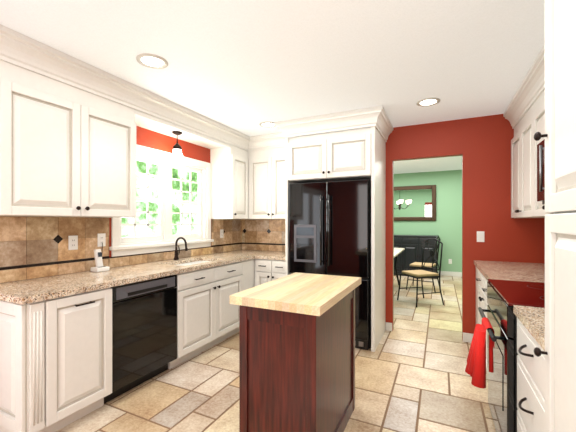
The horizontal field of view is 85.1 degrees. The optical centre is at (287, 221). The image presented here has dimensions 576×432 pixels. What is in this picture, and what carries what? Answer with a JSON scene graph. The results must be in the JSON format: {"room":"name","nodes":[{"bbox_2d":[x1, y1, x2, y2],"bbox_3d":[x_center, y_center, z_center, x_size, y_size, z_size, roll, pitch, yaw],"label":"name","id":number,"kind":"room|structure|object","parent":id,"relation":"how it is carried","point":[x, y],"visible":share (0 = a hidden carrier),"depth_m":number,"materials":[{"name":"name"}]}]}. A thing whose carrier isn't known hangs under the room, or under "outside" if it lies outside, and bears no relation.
{"room":"kitchen","nodes":[
{"label":"kitchen","id":0,"kind":"room"},
{"bbox_2d":[4,126,227,282],"bbox_3d":[-1.915,0.050,2.425,0.120,2.560,5.540,0,0,26],"label":"wall","id":1,"kind":"structure","parent":0,"point":[153,139],"depth_m":3.45,"materials":[{"name":"red paint"}]},
{"bbox_2d":[0,60,135,217],"bbox_3d":[-1.658,-0.510,2.367,0.390,0.940,0.939,0,0,26],"label":"upper cabinet","id":2,"kind":"object","parent":1,"relation":"attached to","point":[66,150],"visible":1,"depth_m":2.19,"materials":[{"name":"white wood"}]},
{"bbox_2d":[0,216,241,282],"bbox_3d":[-1.370,0.190,3.399,0.010,0.458,3.068,0,0,26],"label":"backsplash","id":3,"kind":"structure","parent":1,"relation":"attached to","point":[33,247],"depth_m":2.50,"materials":[{"name":"tile"}]},
{"bbox_2d":[68,236,77,249],"bbox_3d":[-1.759,0.170,2.572,0.008,0.116,0.072,0,0,26],"label":"electrical outlet","id":4,"kind":"object","parent":3,"relation":"attached to","point":[72,242],"visible":1,"depth_m":2.57,"materials":[{"name":"white plastic"}]},
{"bbox_2d":[97,233,105,246],"bbox_3d":[-1.655,0.160,2.788,0.008,0.116,0.072,0,0,26],"label":"electrical outlet","id":5,"kind":"object","parent":3,"relation":"attached to","point":[101,238],"visible":1,"depth_m":2.78,"materials":[{"name":"white plastic"}]},
{"bbox_2d":[220,229,223,237],"bbox_3d":[-0.910,0.160,4.328,0.008,0.116,0.072,0,0,26],"label":"electrical outlet","id":6,"kind":"object","parent":3,"relation":"attached to","point":[221,233],"visible":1,"depth_m":4.32,"materials":[{"name":"white plastic"}]},
{"bbox_2d":[109,144,213,256],"bbox_3d":[-1.357,-0.225,3.522,0.169,1.090,1.420,0,0,26],"label":"window","id":7,"kind":"structure","parent":1,"relation":"in","point":[165,239],"depth_m":3.49,"materials":[{"name":"white wood"}]},
{"bbox_2d":[135,110,230,148],"bbox_3d":[-1.178,-0.961,3.432,0.328,0.038,1.392,0,0,26],"label":"soffit","id":8,"kind":"structure","parent":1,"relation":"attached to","point":[151,123],"depth_m":3.29,"materials":[{"name":"white wood"}]},
{"bbox_2d":[168,131,185,163],"bbox_3d":[-1.181,-0.796,3.348,0.188,0.322,0.188,0,0,26],"label":"pendant lamp","id":9,"kind":"object","parent":8,"relation":"hanging from","point":[176,157],"visible":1,"depth_m":3.31,"materials":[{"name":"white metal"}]},
{"bbox_2d":[210,145,247,218],"bbox_3d":[-0.689,-0.510,4.372,0.390,0.940,0.722,0,0,26],"label":"upper cabinet","id":10,"kind":"object","parent":1,"relation":"attached to","point":[229,183],"visible":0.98,"depth_m":4.07,"materials":[{"name":"white wood"}]},
{"bbox_2d":[0,0,544,136],"bbox_3d":[-0.180,-1.190,1.570,3.990,0.080,5.510,0,0,26],"label":"ceiling","id":11,"kind":"structure","parent":0,"point":[246,67],"depth_m":2.09,"materials":[{"name":"paint"}]},
{"bbox_2d":[0,24,251,150],"bbox_3d":[-1.140,-1.065,3.060,0.120,0.169,2.822,0,0,26],"label":"crown molding","id":12,"kind":"structure","parent":11,"relation":"attached to","point":[25,52],"depth_m":2.41,"materials":[{"name":"white wood"}]},
{"bbox_2d":[136,53,167,68],"bbox_3d":[-0.969,-1.145,2.246,0.210,0.010,0.210,0,0,26],"label":"recessed light","id":13,"kind":"object","parent":11,"relation":"in","point":[147,59],"visible":1,"depth_m":2.24,"materials":[{"name":"beige"}]},
{"bbox_2d":[259,122,275,127],"bbox_3d":[-0.233,-1.145,3.700,0.210,0.010,0.210,0,0,26],"label":"recessed light","id":14,"kind":"object","parent":11,"relation":"in","point":[267,124],"visible":0.96,"depth_m":3.70,"materials":[{"name":"beige"}]},
{"bbox_2d":[252,134,284,150],"bbox_3d":[-0.173,-1.065,4.109,0.648,0.169,0.092,0,0,26],"label":"crown molding","id":15,"kind":"structure","parent":11,"relation":"attached to","point":[259,142],"depth_m":4.17,"materials":[{"name":"white wood"}]},
{"bbox_2d":[272,105,387,139],"bbox_3d":[0.414,-1.065,3.407,1.204,0.169,0.120,0,0,26],"label":"crown molding","id":16,"kind":"structure","parent":11,"relation":"attached to","point":[376,116],"depth_m":3.37,"materials":[{"name":"white wood"}]},
{"bbox_2d":[416,98,439,105],"bbox_3d":[1.342,-1.145,3.006,0.210,0.010,0.210,0,0,26],"label":"recessed light","id":17,"kind":"object","parent":11,"relation":"in","point":[428,101],"visible":1,"depth_m":2.99,"materials":[{"name":"beige"}]},
{"bbox_2d":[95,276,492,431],"bbox_3d":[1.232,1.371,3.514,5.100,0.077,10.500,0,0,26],"label":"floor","id":18,"kind":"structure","parent":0,"point":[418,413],"depth_m":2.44,"materials":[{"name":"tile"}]},
{"bbox_2d":[56,275,495,431],"bbox_3d":[1.318,1.332,3.503,4.868,0.004,10.159,0,0,26],"label":"floor","id":19,"kind":"structure","parent":18,"relation":"on","point":[150,400],"depth_m":2.52,"materials":[{"name":"tile"}]},
{"bbox_2d":[0,287,111,431],"bbox_3d":[-1.625,0.896,2.125,0.660,0.868,0.526,0,0,26],"label":"base cabinet","id":20,"kind":"object","parent":19,"relation":"on","point":[55,364],"visible":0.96,"depth_m":1.90,"materials":[{"name":"white wood"}]},
{"bbox_2d":[104,275,176,403],"bbox_3d":[-1.385,0.897,2.647,0.602,0.866,0.618,0,0,26],"label":"dishwasher","id":21,"kind":"object","parent":19,"relation":"on","point":[144,331],"visible":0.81,"depth_m":2.47,"materials":[{"name":"black metal"}]},
{"bbox_2d":[196,259,253,334],"bbox_3d":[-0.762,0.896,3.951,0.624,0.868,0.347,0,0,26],"label":"base cabinet","id":22,"kind":"object","parent":19,"relation":"on","point":[207,314],"depth_m":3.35,"materials":[{"name":"white wood"}]},
{"bbox_2d":[0,250,267,304],"bbox_3d":[-1.091,0.440,3.262,0.633,0.039,3.073,0,0,26],"label":"countertop","id":23,"kind":"structure","parent":22,"relation":"on","point":[23,292],"depth_m":2.38,"materials":[{"name":"stone"}]},
{"bbox_2d":[91,243,109,271],"bbox_3d":[-1.618,0.301,2.703,0.126,0.235,0.128,0,0,26],"label":"phone","id":24,"kind":"object","parent":23,"relation":"on","point":[99,267],"visible":1,"depth_m":2.68,"materials":[{"name":"white plastic"}]},
{"bbox_2d":[174,237,187,259],"bbox_3d":[-1.173,0.291,3.473,0.191,0.256,0.088,0,0,26],"label":"faucet","id":25,"kind":"object","parent":23,"relation":"on","point":[177,253],"visible":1,"depth_m":3.47,"materials":[{"name":"black metal"}]},
{"bbox_2d":[178,261,209,265],"bbox_3d":[-1.011,0.565,3.377,0.352,0.210,0.632,0,0,26],"label":"sink basin","id":26,"kind":"object","parent":23,"relation":"in","point":[190,263],"visible":0.02,"depth_m":3.59,"materials":[{"name":"ceramic"}]},
{"bbox_2d":[228,250,255,253],"bbox_3d":[-0.534,0.440,4.347,0.330,0.039,0.633,0,0,26],"label":"countertop","id":27,"kind":"structure","parent":22,"relation":"on","point":[236,251],"depth_m":4.32,"materials":[{"name":"stone"}]},
{"bbox_2d":[256,251,284,259],"bbox_3d":[-0.054,0.440,4.115,0.436,0.039,0.633,0,0,26],"label":"countertop","id":28,"kind":"structure","parent":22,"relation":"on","point":[272,255],"depth_m":3.94,"materials":[{"name":"stone"}]},
{"bbox_2d":[254,259,284,286],"bbox_3d":[-0.088,0.896,4.116,0.497,0.868,0.660,0,0,26],"label":"base cabinet","id":29,"kind":"object","parent":19,"relation":"on","point":[267,270],"visible":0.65,"depth_m":3.87,"materials":[{"name":"white wood"}]},
{"bbox_2d":[230,272,360,431],"bbox_3d":[0.105,0.865,1.987,0.520,0.930,0.870,0,0,26],"label":"kitchen island","id":30,"kind":"object","parent":19,"relation":"on","point":[296,352],"visible":1,"depth_m":1.68,"materials":[{"name":"brown wood"}]},
{"bbox_2d":[289,179,370,349],"bbox_3d":[0.558,0.443,3.711,0.905,1.775,0.771,0,0,26],"label":"fridge","id":31,"kind":"object","parent":19,"relation":"on","point":[329,227],"visible":0.62,"depth_m":3.35,"materials":[{"name":"metal"}]},
{"bbox_2d":[285,126,385,351],"bbox_3d":[0.576,0.175,3.741,1.020,2.310,0.758,0,0,26],"label":"surround","id":32,"kind":"object","parent":19,"relation":"on","point":[357,154],"visible":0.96,"depth_m":3.44,"materials":[{"name":"white wood"}]},
{"bbox_2d":[394,248,404,284],"bbox_3d":[1.578,0.945,6.068,1.100,0.780,1.900,0,0,26],"label":"dining table","id":33,"kind":"object","parent":19,"relation":"on","point":[397,251],"visible":0.12,"depth_m":6.56,"materials":[{"name":"stone"}]},
{"bbox_2d":[394,235,438,275],"bbox_3d":[2.906,0.830,7.954,1.650,1.000,0.516,0,0,26],"label":"sideboard","id":34,"kind":"object","parent":19,"relation":"on","point":[413,246],"visible":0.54,"depth_m":7.65,"materials":[{"name":"black wood"}]},
{"bbox_2d":[397,238,443,306],"bbox_3d":[2.186,0.801,5.193,0.542,1.063,0.502,0,0,-16],"label":"chair","id":35,"kind":"object","parent":19,"relation":"on","point":[421,274],"visible":1,"depth_m":5.12,"materials":[{"name":"metal"}]},
{"bbox_2d":[406,236,439,291],"bbox_3d":[2.676,0.801,6.202,0.542,1.063,0.502,0,0,36],"label":"chair","id":36,"kind":"object","parent":19,"relation":"on","point":[433,264],"visible":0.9,"depth_m":6.11,"materials":[{"name":"metal"}]},
{"bbox_2d":[476,267,487,369],"bbox_3d":[2.008,0.896,2.578,0.684,0.868,1.006,0,0,26],"label":"base cabinet","id":37,"kind":"object","parent":19,"relation":"on","point":[481,291],"visible":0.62,"depth_m":2.72,"materials":[{"name":"white wood"}]},
{"bbox_2d":[474,260,544,282],"bbox_3d":[2.069,0.440,2.715,0.693,0.039,1.306,0,0,26],"label":"countertop","id":38,"kind":"structure","parent":37,"relation":"on","point":[518,271],"depth_m":2.72,"materials":[{"name":"stone"}]},
{"bbox_2d":[465,279,544,431],"bbox_3d":[1.532,0.872,1.825,0.887,0.917,0.760,0,0,26],"label":"range","id":39,"kind":"object","parent":19,"relation":"on","point":[499,324],"visible":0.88,"depth_m":1.82,"materials":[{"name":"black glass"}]},
{"bbox_2d":[465,317,494,388],"bbox_3d":[1.162,0.784,1.915,0.143,0.358,0.236,0,0,26],"label":"towel","id":40,"kind":"object","parent":39,"relation":"hanging from","point":[476,359],"depth_m":1.84,"materials":[{"name":"red fabric"}]},
{"bbox_2d":[517,318,544,431],"bbox_3d":[1.316,0.896,1.192,0.724,0.868,0.565,0,0,26],"label":"base cabinet","id":41,"kind":"object","parent":19,"relation":"on","point":[530,391],"visible":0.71,"depth_m":1.34,"materials":[{"name":"white wood"}]},
{"bbox_2d":[513,305,544,350],"bbox_3d":[1.329,0.440,1.184,0.693,0.039,0.566,0,0,26],"label":"countertop","id":42,"kind":"structure","parent":41,"relation":"on","point":[532,320],"depth_m":1.37,"materials":[{"name":"stone"}]},
{"bbox_2d":[534,0,575,431],"bbox_3d":[1.040,0.175,0.641,0.740,2.310,0.660,0,0,26],"label":"pantry","id":43,"kind":"object","parent":19,"relation":"on","point":[559,135],"visible":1,"depth_m":0.94,"materials":[{"name":"white wood"}]},
{"bbox_2d":[262,114,544,339],"bbox_3d":[1.389,-0.010,3.838,4.840,2.680,0.120,0,0,26],"label":"wall","id":44,"kind":"structure","parent":0,"point":[481,146],"depth_m":3.45,"materials":[{"name":"red paint"}]},
{"bbox_2d":[242,219,284,250],"bbox_3d":[-0.211,0.190,4.537,1.085,0.458,0.010,0,0,26],"label":"backsplash","id":45,"kind":"structure","parent":44,"relation":"attached to","point":[264,234],"depth_m":4.61,"materials":[{"name":"tile"}]},
{"bbox_2d":[248,147,284,218],"bbox_3d":[-0.150,-0.510,4.296,0.765,0.940,0.390,0,0,26],"label":"upper cabinet","id":46,"kind":"object","parent":44,"relation":"attached to","point":[266,183],"visible":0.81,"depth_m":4.20,"materials":[{"name":"white wood"}]},
{"bbox_2d":[376,118,392,141],"bbox_3d":[1.091,-1.065,3.530,0.092,0.169,0.690,0,0,26],"label":"crown molding","id":47,"kind":"structure","parent":44,"relation":"attached to","point":[384,132],"depth_m":3.63,"materials":[{"name":"white wood"}]},
{"bbox_2d":[386,322,472,342],"bbox_3d":[1.634,1.280,3.645,0.966,0.100,0.013,0,0,26],"label":"baseboard","id":48,"kind":"structure","parent":44,"relation":"attached to","point":[467,337],"depth_m":3.48,"materials":[{"name":"white wood"}]},
{"bbox_2d":[477,231,483,241],"bbox_3d":[2.098,0.160,3.421,0.072,0.116,0.011,0,0,26],"label":"light switch","id":49,"kind":"object","parent":44,"relation":"attached to","point":[480,236],"visible":1,"depth_m":3.42,"materials":[{"name":"white plastic"}]},
{"bbox_2d":[503,44,544,128],"bbox_3d":[1.236,-1.065,1.456,0.442,0.169,4.298,0,0,26],"label":"crown molding","id":50,"kind":"structure","parent":44,"relation":"attached to","point":[530,90],"depth_m":2.56,"materials":[{"name":"white wood"}]},
{"bbox_2d":[394,170,461,271],"bbox_3d":[3.434,-0.010,8.070,4.840,2.680,0.120,0,0,26],"label":"wall","id":51,"kind":"structure","parent":0,"point":[446,226],"depth_m":7.78,"materials":[{"name":"green paint"}]},
{"bbox_2d":[394,185,435,220],"bbox_3d":[3.020,-0.480,8.176,1.520,0.900,0.045,0,0,26],"label":"mirror","id":52,"kind":"object","parent":51,"relation":"attached to","point":[414,203],"visible":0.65,"depth_m":8.06,"materials":[{"name":"clear glass"}]},
{"bbox_2d":[438,271,461,276],"bbox_3d":[3.404,1.275,8.007,4.598,0.110,0.018,0,0,26],"label":"baseboard","id":53,"kind":"structure","parent":51,"relation":"attached to","point":[448,273],"depth_m":7.70,"materials":[{"name":"white wood"}]},
{"bbox_2d":[394,156,461,173],"bbox_3d":[2.431,-1.310,5.994,4.840,0.080,4.730,0,0,26],"label":"ceiling","id":54,"kind":"structure","parent":0,"point":[431,164],"depth_m":7.06,"materials":[{"name":"paint"}]},
{"bbox_3d":[1.543,0.050,0.687,0.120,2.560,5.420,0,0,26],"label":"wall","id":55,"kind":"structure","parent":0,"visible":0},
{"bbox_2d":[511,113,526,217],"bbox_3d":[2.304,-0.510,2.811,0.354,0.940,0.930,0,0,26],"label":"upper cabinet","id":56,"kind":"object","parent":55,"relation":"attached to","point":[524,144],"depth_m":2.95,"materials":[{"name":"white wood"}]},
{"bbox_2d":[527,90,553,217],"bbox_3d":[2.044,-0.510,2.274,0.354,0.940,0.492,0,0,26],"label":"upper cabinet","id":57,"kind":"object","parent":55,"relation":"attached to","point":[536,114],"depth_m":2.51,"materials":[{"name":"white wood"}]},
{"label":"outside","id":58,"kind":"structure","parent":0,"visible":0},
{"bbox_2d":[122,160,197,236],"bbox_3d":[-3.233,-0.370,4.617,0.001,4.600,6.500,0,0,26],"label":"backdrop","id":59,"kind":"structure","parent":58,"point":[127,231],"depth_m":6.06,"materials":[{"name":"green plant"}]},
{"bbox_3d":[1.755,-0.760,1.717,0.391,0.440,0.759,0,0,26],"label":"upper cabinet","id":60,"kind":"object","parent":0,"visible":0},
{"bbox_2d":[537,139,544,203],"bbox_3d":[1.721,-0.328,1.734,0.467,0.416,0.756,0,0,26],"label":"microwave","id":61,"kind":"object","parent":60,"relation":"attached to","point":[540,171],"visible":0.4,"depth_m":2.00,"materials":[{"name":"metal"}]}
]}

